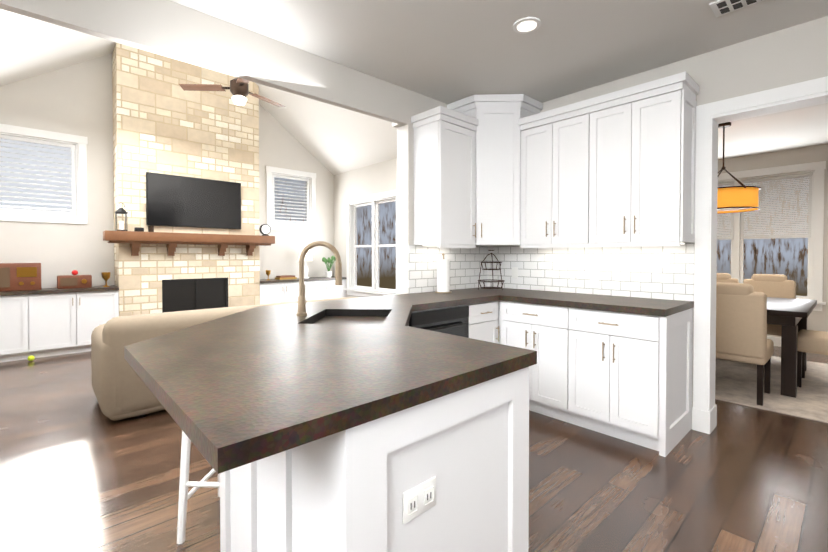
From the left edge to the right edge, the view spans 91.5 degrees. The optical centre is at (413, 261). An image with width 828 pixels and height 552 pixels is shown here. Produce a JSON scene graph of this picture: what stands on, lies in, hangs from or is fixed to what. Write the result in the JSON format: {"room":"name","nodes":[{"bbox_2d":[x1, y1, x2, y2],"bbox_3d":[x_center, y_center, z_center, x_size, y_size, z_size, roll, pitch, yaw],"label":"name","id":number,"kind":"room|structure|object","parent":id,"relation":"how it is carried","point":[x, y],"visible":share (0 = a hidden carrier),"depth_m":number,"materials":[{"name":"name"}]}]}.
{"room":"kitchen","nodes":[
{"label":"kitchen","id":0,"kind":"room"},
{"bbox_2d":[0,9,396,174],"bbox_3d":[-2.150,-2.671,4.815,5.770,2.106,4.750,-1,1,-43],"label":"ceiling","id":1,"kind":"structure","parent":0,"point":[333,140],"depth_m":6.47,"materials":[{"name":"paint"}]},
{"bbox_2d":[179,78,284,106],"bbox_3d":[-1.933,-2.716,4.649,1.187,1.791,1.133,-1,1,-43],"label":"ceiling fan","id":2,"kind":"object","parent":1,"relation":"hanging from","point":[239,89],"visible":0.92,"depth_m":4.65,"materials":[{"name":"brown wood"}]},
{"bbox_2d":[0,0,407,127],"bbox_3d":[-1.350,-1.337,2.442,3.400,0.299,0.150,-1,1,-43],"label":"header beam","id":3,"kind":"structure","parent":0,"point":[171,29],"depth_m":2.49,"materials":[{"name":"beige paint"}]},
{"bbox_2d":[0,1,481,297],"bbox_3d":[0.627,-1.250,4.268,8.720,4.931,0.151,-1,1,-43],"label":"wall","id":4,"kind":"structure","parent":0,"point":[76,99],"depth_m":5.68,"materials":[{"name":"beige paint"}]},
{"bbox_2d":[0,124,87,223],"bbox_3d":[-5.024,-1.115,5.296,1.154,1.212,0.176,-1,1,-43],"label":"window","id":5,"kind":"structure","parent":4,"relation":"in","point":[78,173],"depth_m":5.37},
{"bbox_2d":[266,166,315,231],"bbox_3d":[-2.372,-1.157,7.745,1.014,1.162,0.176,-1,1,-43],"label":"window","id":6,"kind":"structure","parent":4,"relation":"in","point":[308,224],"depth_m":7.71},
{"bbox_2d":[344,190,396,296],"bbox_3d":[-0.743,-0.272,7.424,0.210,1.882,1.660,-1,1,-43],"label":"living room window","id":7,"kind":"structure","parent":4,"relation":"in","point":[352,205],"depth_m":7.52,"materials":[{"name":"white wood"}]},
{"bbox_2d":[412,111,471,246],"bbox_3d":[0.279,-0.682,3.627,0.468,1.075,0.326,-1,1,-43],"label":"upper cabinet","id":8,"kind":"object","parent":4,"relation":"attached to","point":[442,143],"depth_m":3.48,"materials":[{"name":"white wood"}]},
{"bbox_2d":[0,346,827,551],"bbox_3d":[1.222,1.277,3.529,8.900,0.100,11.300,-1,1,-43],"label":"floor","id":9,"kind":"structure","parent":0,"point":[80,471],"depth_m":2.27,"materials":[{"name":"brown wood"}]},
{"bbox_2d":[27,356,34,360],"bbox_3d":[-4.620,1.173,4.870,0.066,0.066,0.066,-1,1,-43],"label":"tennis ball","id":10,"kind":"object","parent":9,"relation":"on","point":[30,358],"visible":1,"depth_m":4.85,"materials":[{"name":"fabric"}]},
{"bbox_2d":[0,285,118,362],"bbox_3d":[-4.843,0.784,5.076,1.796,0.840,0.483,-1,1,-43],"label":"base cabinet","id":11,"kind":"object","parent":9,"relation":"on","point":[44,322],"visible":0.9,"depth_m":5.08,"materials":[{"name":"white wood"}]},
{"bbox_2d":[0,263,40,291],"bbox_3d":[-5.000,0.196,4.958,0.620,0.340,0.235,-1,1,-43],"label":"radio","id":12,"kind":"object","parent":11,"relation":"on","point":[20,276],"visible":1,"depth_m":4.96,"materials":[{"name":"brown wood"}]},
{"bbox_2d":[57,275,91,288],"bbox_3d":[-4.520,0.275,5.375,0.350,0.170,0.195,-1,1,-43],"label":"radio","id":13,"kind":"object","parent":11,"relation":"on","point":[72,281],"visible":1,"depth_m":5.31,"materials":[{"name":"brown wood"}]},
{"bbox_2d":[102,272,110,286],"bbox_3d":[-4.265,0.256,5.593,0.100,0.200,0.100,-1,1,-43],"label":"trophy","id":14,"kind":"object","parent":11,"relation":"on","point":[105,276],"visible":1,"depth_m":5.57,"materials":[{"name":"gold metal"}]},
{"bbox_2d":[112,42,259,315],"bbox_3d":[-3.481,-1.225,6.329,1.940,4.821,0.449,-1,1,-43],"label":"stone fireplace column","id":15,"kind":"structure","parent":9,"relation":"on","point":[164,122],"depth_m":5.97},
{"bbox_2d":[103,230,274,255],"bbox_3d":[-3.247,-0.246,6.090,2.280,0.330,0.239,-1,1,-43],"label":"mantel shelf","id":16,"kind":"object","parent":15,"relation":"attached to","point":[135,240],"visible":1,"depth_m":5.88,"materials":[{"name":"brown wood"}]},
{"bbox_2d":[115,203,127,230],"bbox_3d":[-3.945,-0.593,5.440,0.130,0.384,0.130,-1,1,-43],"label":"decorative lantern","id":17,"kind":"object","parent":16,"relation":"on","point":[121,211],"visible":0.98,"depth_m":5.42,"materials":[{"name":"metal"}]},
{"bbox_2d":[134,226,153,231],"bbox_3d":[-3.752,-0.449,5.621,0.225,0.090,0.080,-1,1,-43],"label":"mantel decor","id":18,"kind":"object","parent":16,"relation":"on","point":[150,229],"visible":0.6,"depth_m":5.58,"materials":[{"name":"brown metal"}]},
{"bbox_2d":[259,224,270,235],"bbox_3d":[-2.498,-0.521,6.778,0.180,0.200,0.060,-1,1,-43],"label":"mantel clock","id":19,"kind":"object","parent":16,"relation":"on","point":[265,229],"visible":0.96,"depth_m":6.75,"materials":[{"name":"metal"}]},
{"bbox_2d":[146,172,240,228],"bbox_3d":[-3.308,-0.887,6.146,1.300,0.750,0.061,-1,1,-43],"label":"tv","id":20,"kind":"object","parent":15,"relation":"attached to","point":[177,201],"visible":1,"depth_m":6.07,"materials":[{"name":"black plastic"}]},
{"bbox_2d":[162,277,227,312],"bbox_3d":[-3.338,0.667,6.201,0.916,0.796,0.034,-1,1,-43],"label":"fireplace screen","id":21,"kind":"object","parent":15,"relation":"attached to","point":[191,294],"visible":0.65,"depth_m":6.18,"materials":[{"name":"black metal"}]},
{"bbox_2d":[177,430,219,543],"bbox_3d":[-0.914,0.915,1.966,0.280,0.671,0.384,0,1,2],"label":"stool","id":22,"kind":"object","parent":9,"relation":"on","point":[184,485],"visible":0.04,"depth_m":1.80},
{"bbox_2d":[91,297,359,420],"bbox_3d":[-1.702,0.808,4.137,2.460,0.780,0.970,-1,1,-43],"label":"sofa","id":23,"kind":"object","parent":9,"relation":"on","point":[121,389],"visible":0.4,"depth_m":3.09,"materials":[{"name":"fabric"}]},
{"bbox_2d":[128,339,363,551],"bbox_3d":[-0.539,0.792,1.138,0.290,0.940,0.884,-1,1,-43],"label":"base cabinet","id":24,"kind":"object","parent":9,"relation":"on","point":[285,445],"depth_m":1.02,"materials":[{"name":"white wood"}]},
{"bbox_2d":[124,287,693,473],"bbox_3d":[0.221,0.412,2.523,3.293,0.220,1.898,-1,1,-43],"label":"countertop","id":25,"kind":"structure","parent":24,"relation":"on","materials":[{"name":"stone"}]},
{"bbox_2d":[296,241,341,315],"bbox_3d":[-0.538,0.096,2.269,0.198,0.419,0.210,-1,1,-43],"label":"faucet","id":26,"kind":"object","parent":25,"relation":"on","point":[338,266],"depth_m":2.25,"materials":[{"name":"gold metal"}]},
{"bbox_2d":[435,253,451,292],"bbox_3d":[0.264,0.106,3.635,0.148,0.356,0.150,-1,1,-43],"label":"paper towel","id":27,"kind":"object","parent":25,"relation":"on","point":[443,275],"visible":1,"depth_m":3.59,"materials":[{"name":"white paper"}]},
{"bbox_2d":[478,250,504,289],"bbox_3d":[0.750,0.084,3.918,0.260,0.383,0.263,-1,1,-43],"label":"stand","id":28,"kind":"object","parent":25,"relation":"on","point":[498,281],"visible":1,"depth_m":3.89,"materials":[{"name":"brown metal"}]},
{"bbox_2d":[260,276,346,303],"bbox_3d":[-2.121,0.747,7.590,1.726,0.840,0.483,-1,1,-43],"label":"base cabinet","id":29,"kind":"object","parent":9,"relation":"on","point":[282,291],"visible":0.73,"depth_m":7.31,"materials":[{"name":"white wood"}]},
{"bbox_2d":[266,270,270,279],"bbox_3d":[-2.570,0.249,7.118,0.085,0.170,0.085,-1,1,-43],"label":"trophy","id":30,"kind":"object","parent":29,"relation":"on","point":[268,272],"visible":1,"depth_m":7.09,"materials":[{"name":"gold metal"}]},
{"bbox_2d":[275,275,296,279],"bbox_3d":[-2.344,0.297,7.375,0.320,0.065,0.210,-1,1,-43],"label":"books","id":31,"kind":"object","parent":29,"relation":"on","point":[283,277],"visible":1,"depth_m":7.30,"materials":[{"name":"beige paper"}]},
{"bbox_2d":[298,249,312,278],"bbox_3d":[-2.054,0.046,7.633,0.280,0.560,0.280,-1,1,-43],"label":"table lamp","id":32,"kind":"object","parent":29,"relation":"on","point":[308,256],"visible":0.77,"depth_m":7.58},
{"bbox_2d":[322,256,335,277],"bbox_3d":[-1.643,0.108,7.901,0.278,0.428,0.255,-1,1,-43],"label":"decorative plant","id":33,"kind":"object","parent":29,"relation":"on","point":[328,273],"visible":0.96,"depth_m":7.87,"materials":[{"name":"green plant"}]},
{"bbox_2d":[356,291,471,446],"bbox_3d":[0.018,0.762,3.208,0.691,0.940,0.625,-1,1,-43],"label":"base cabinet","id":34,"kind":"object","parent":9,"relation":"on","point":[392,423],"depth_m":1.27,"materials":[{"name":"white wood"}]},
{"bbox_2d":[448,287,507,422],"bbox_3d":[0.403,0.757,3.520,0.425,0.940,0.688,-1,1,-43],"label":"base cabinet","id":35,"kind":"object","parent":9,"relation":"on","point":[488,341],"depth_m":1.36,"materials":[{"name":"white wood"}]},
{"bbox_2d":[500,287,591,418],"bbox_3d":[1.200,0.758,3.418,0.648,0.940,0.654,-1,1,-43],"label":"base cabinet","id":36,"kind":"object","parent":9,"relation":"on","point":[531,314],"depth_m":3.16,"materials":[{"name":"white wood"}]},
{"bbox_2d":[556,291,691,456],"bbox_3d":[1.572,0.764,3.015,0.648,0.940,0.680,-1,1,-43],"label":"base cabinet","id":37,"kind":"object","parent":9,"relation":"on","point":[624,362],"depth_m":2.78,"materials":[{"name":"white wood"}]},
{"bbox_2d":[715,356,827,422],"bbox_3d":[3.436,1.207,4.484,2.350,0.012,3.100,-1,1,-43],"label":"dining rug","id":38,"kind":"object","parent":9,"relation":"on","point":[735,382],"visible":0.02,"depth_m":3.81,"materials":[{"name":"fabric"}]},
{"bbox_2d":[716,273,738,282],"bbox_3d":[3.919,0.675,5.331,0.601,1.027,0.500,-1,1,-43],"label":"dining chair","id":39,"kind":"object","parent":38,"relation":"on","point":[724,277],"visible":0.19,"depth_m":5.37,"materials":[{"name":"fabric"}]},
{"bbox_2d":[716,282,773,405],"bbox_3d":[2.912,0.699,3.679,0.601,1.027,0.500,-1,1,-43],"label":"dining chair","id":40,"kind":"object","parent":38,"relation":"on","point":[741,322],"visible":0.56,"depth_m":3.43,"materials":[{"name":"fabric"}]},
{"bbox_2d":[743,274,795,335],"bbox_3d":[4.292,0.681,4.927,0.601,1.027,0.500,-1,1,-43],"label":"dining chair","id":41,"kind":"object","parent":38,"relation":"on","point":[776,285],"visible":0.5,"depth_m":4.99,"materials":[{"name":"fabric"}]},
{"bbox_2d":[767,297,816,397],"bbox_3d":[3.426,0.814,4.496,1.440,0.773,1.440,-1,1,-43],"label":"dining table","id":42,"kind":"object","parent":38,"relation":"on","point":[790,315],"visible":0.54,"depth_m":3.63,"materials":[{"name":"brown wood"}]},
{"bbox_2d":[797,329,827,386],"bbox_3d":[4.043,0.697,3.826,0.500,1.027,0.601,-1,1,-43],"label":"dining chair","id":43,"kind":"object","parent":38,"relation":"on","point":[813,341],"visible":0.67,"depth_m":3.85,"materials":[{"name":"fabric"}]},
{"bbox_2d":[170,0,827,159],"bbox_3d":[2.833,-1.527,1.742,8.900,0.100,6.549,-1,1,-43],"label":"ceiling","id":44,"kind":"structure","parent":0,"point":[447,51],"depth_m":2.72,"materials":[{"name":"paint"}]},
{"bbox_2d":[513,17,540,33],"bbox_3d":[0.710,-1.481,2.539,0.170,0.013,0.170,-1,1,-43],"label":"recessed light","id":45,"kind":"object","parent":44,"relation":"in","point":[524,25],"visible":0.98,"depth_m":2.53,"materials":[{"name":"white plastic"}]},
{"bbox_2d":[709,0,763,16],"bbox_3d":[1.901,-1.477,2.237,0.180,0.012,0.400,-1,1,-43],"label":"ceiling vent","id":46,"kind":"object","parent":44,"relation":"in","point":[720,7],"visible":1,"depth_m":2.33,"materials":[{"name":"white metal"}]},
{"bbox_2d":[717,122,760,213],"bbox_3d":[3.425,-1.035,4.469,0.640,0.962,0.640,-1,1,-43],"label":"dining pendant light","id":47,"kind":"object","parent":44,"relation":"hanging from","point":[737,199],"visible":0.69,"depth_m":4.21,"materials":[{"name":"fabric"}]},
{"bbox_2d":[494,16,827,406],"bbox_3d":[3.010,-1.217,2.027,0.180,4.931,6.360,-1,1,-43],"label":"wall","id":48,"kind":"structure","parent":0,"point":[798,53],"depth_m":2.83,"materials":[{"name":"beige paint"}]},
{"bbox_2d":[444,94,547,246],"bbox_3d":[0.768,-0.794,3.848,0.669,1.292,0.668,-1,1,-43],"label":"upper cabinet","id":49,"kind":"object","parent":48,"relation":"attached to","point":[499,122],"depth_m":3.64,"materials":[{"name":"white wood"}]},
{"bbox_2d":[408,243,693,300],"bbox_3d":[1.003,0.076,3.261,1.139,0.429,1.869,-1,1,-43],"label":"backsplash","id":50,"kind":"structure","parent":48,"relation":"attached to","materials":[{"name":"tile"}]},
{"bbox_2d":[528,107,579,246],"bbox_3d":[1.310,-0.681,3.511,0.326,1.075,0.683,-1,1,-43],"label":"upper cabinet","id":51,"kind":"object","parent":48,"relation":"attached to","point":[553,140],"depth_m":3.40,"materials":[{"name":"white wood"}]},
{"bbox_2d":[580,79,698,246],"bbox_3d":[1.700,-0.674,3.091,0.328,1.075,0.698,-1,1,-43],"label":"upper cabinet","id":52,"kind":"object","parent":48,"relation":"attached to","point":[638,149],"depth_m":2.92,"materials":[{"name":"white wood"}]},
{"bbox_2d":[692,76,827,433],"bbox_3d":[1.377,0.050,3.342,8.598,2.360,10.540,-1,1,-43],"label":"door frame","id":53,"kind":"structure","parent":48,"relation":"attached to","point":[710,117],"depth_m":2.90,"materials":[{"name":"white wood"}]},
{"bbox_2d":[717,161,825,310],"bbox_3d":[4.814,-0.336,6.020,0.210,1.972,1.880,-1,1,-43],"label":"dining room window","id":54,"kind":"structure","parent":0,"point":[813,211],"depth_m":5.62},
{"label":"outside","id":55,"kind":"structure","parent":0,"visible":0},
{"bbox_2d":[0,139,71,211],"bbox_3d":[-10.604,-2.823,6.840,10.000,10.000,0.001,-1,1,-43],"label":"sky","id":56,"kind":"structure","parent":55,"point":[33,172],"depth_m":8.92,"materials":[{"name":"white"}]},
{"bbox_2d":[274,177,395,288],"bbox_3d":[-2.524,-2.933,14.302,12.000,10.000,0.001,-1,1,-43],"label":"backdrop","id":57,"kind":"structure","parent":55,"point":[387,235],"depth_m":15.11,"materials":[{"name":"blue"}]},
{"bbox_2d":[717,177,808,295],"bbox_3d":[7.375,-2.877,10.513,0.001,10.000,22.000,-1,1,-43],"label":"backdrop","id":58,"kind":"structure","parent":55,"point":[788,257],"depth_m":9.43,"materials":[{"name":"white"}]}
]}

